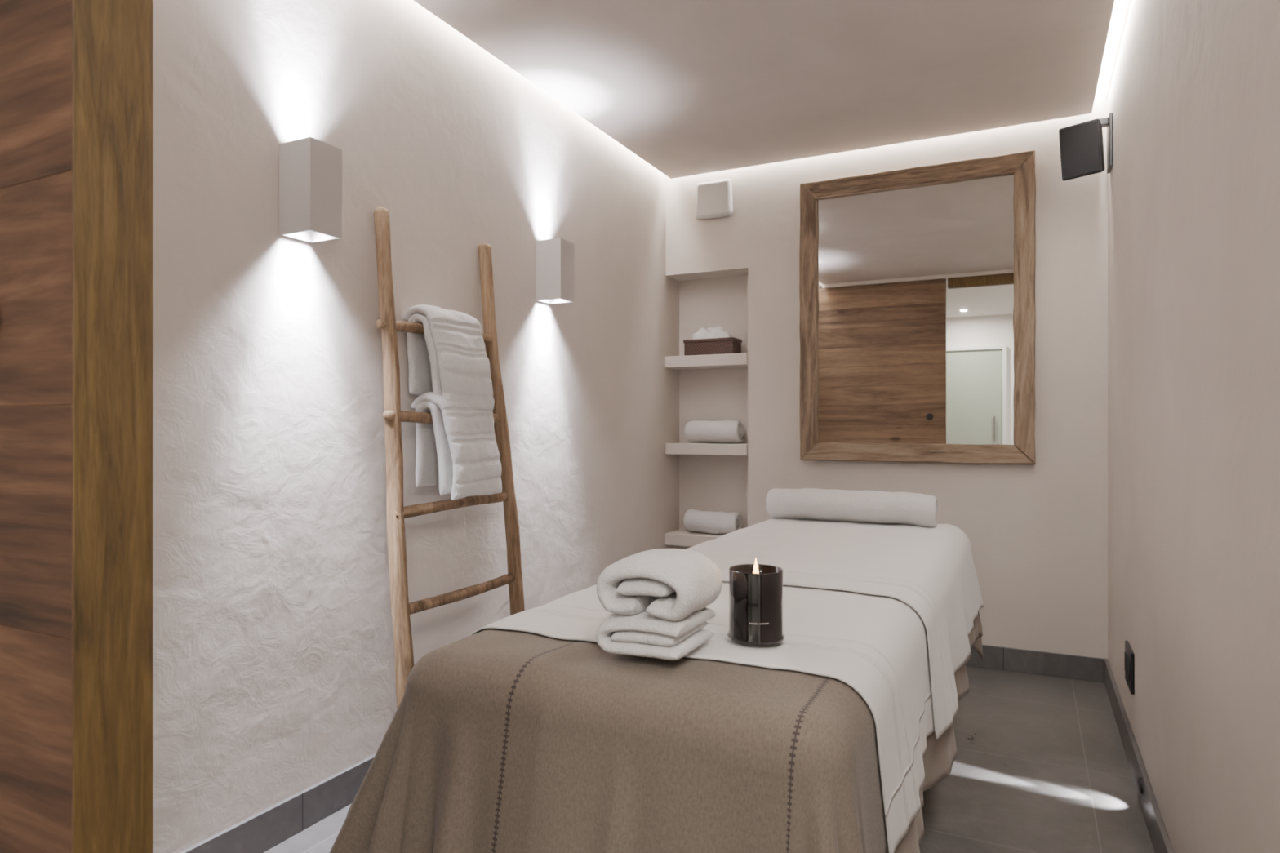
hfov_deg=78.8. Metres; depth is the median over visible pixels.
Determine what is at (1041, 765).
floor
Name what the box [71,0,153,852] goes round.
wooden door frame
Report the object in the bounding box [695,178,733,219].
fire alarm
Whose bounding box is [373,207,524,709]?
ladder
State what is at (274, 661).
wall
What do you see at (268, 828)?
baseboard
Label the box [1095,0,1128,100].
led strip
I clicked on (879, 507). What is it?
bath towel
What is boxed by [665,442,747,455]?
niche shelf
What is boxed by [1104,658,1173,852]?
baseboard
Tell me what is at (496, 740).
blanket
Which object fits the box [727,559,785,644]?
candle
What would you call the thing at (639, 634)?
folded towel
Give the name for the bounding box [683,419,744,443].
rolled towel
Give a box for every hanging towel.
[401,305,494,411]
[412,391,502,499]
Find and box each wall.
[153,0,679,852]
[666,97,1107,682]
[1107,0,1279,852]
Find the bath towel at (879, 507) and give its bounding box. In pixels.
[766,486,938,527]
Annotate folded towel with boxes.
[594,606,717,661]
[599,548,721,621]
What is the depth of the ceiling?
2.81 m
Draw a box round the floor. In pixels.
[262,665,1155,852]
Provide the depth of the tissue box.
4.09 m
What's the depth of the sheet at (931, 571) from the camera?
2.09 m
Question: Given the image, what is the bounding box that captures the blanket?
[329,628,888,852]
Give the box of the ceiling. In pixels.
[413,0,1131,178]
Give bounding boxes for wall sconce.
[279,136,342,243]
[535,237,574,303]
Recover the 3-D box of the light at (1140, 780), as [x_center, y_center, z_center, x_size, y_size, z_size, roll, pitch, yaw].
[1.406,1.009,2.188,0.006,0.044,0.044,0,0,27]
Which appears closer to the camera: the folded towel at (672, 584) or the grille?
the folded towel at (672, 584)
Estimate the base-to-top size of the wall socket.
0.130 m
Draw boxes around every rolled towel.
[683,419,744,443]
[683,510,741,534]
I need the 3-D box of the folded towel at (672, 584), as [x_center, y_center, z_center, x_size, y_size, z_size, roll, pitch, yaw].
[0.035,0.248,1.254,0.170,0.097,0.165,0,0,27]
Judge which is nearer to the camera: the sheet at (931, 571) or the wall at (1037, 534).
the sheet at (931, 571)
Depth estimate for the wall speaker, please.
3.11 m
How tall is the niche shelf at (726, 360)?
0.060 m
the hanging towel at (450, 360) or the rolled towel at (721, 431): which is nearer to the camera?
the hanging towel at (450, 360)
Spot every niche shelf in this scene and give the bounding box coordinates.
[665,352,747,369]
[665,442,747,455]
[665,529,724,546]
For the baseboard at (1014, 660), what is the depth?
3.37 m
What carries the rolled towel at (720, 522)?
on the niche shelf at (686, 538)
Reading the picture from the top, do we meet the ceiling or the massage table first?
the ceiling
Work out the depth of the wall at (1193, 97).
1.52 m
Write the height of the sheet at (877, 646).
0.274 m
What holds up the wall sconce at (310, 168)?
attached to the wall at (274, 661)
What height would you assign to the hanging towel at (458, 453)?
0.339 m
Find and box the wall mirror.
[799,150,1035,465]
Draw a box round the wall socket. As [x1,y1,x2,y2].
[1124,640,1133,694]
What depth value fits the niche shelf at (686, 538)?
4.13 m
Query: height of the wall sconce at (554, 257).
0.236 m
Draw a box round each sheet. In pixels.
[468,581,934,852]
[684,518,983,739]
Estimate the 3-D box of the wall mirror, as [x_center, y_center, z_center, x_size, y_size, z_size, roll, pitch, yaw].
[1.250,-0.513,3.598,1.034,1.360,0.040,0,0,27]
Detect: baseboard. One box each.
[179,754,375,852]
[965,644,1103,683]
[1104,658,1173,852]
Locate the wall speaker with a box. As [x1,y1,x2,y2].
[1058,112,1112,180]
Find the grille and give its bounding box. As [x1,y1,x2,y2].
[1059,120,1100,178]
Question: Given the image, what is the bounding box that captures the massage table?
[886,611,983,852]
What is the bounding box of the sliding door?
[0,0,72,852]
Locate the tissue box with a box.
[683,324,742,355]
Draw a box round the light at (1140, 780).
[1137,777,1142,794]

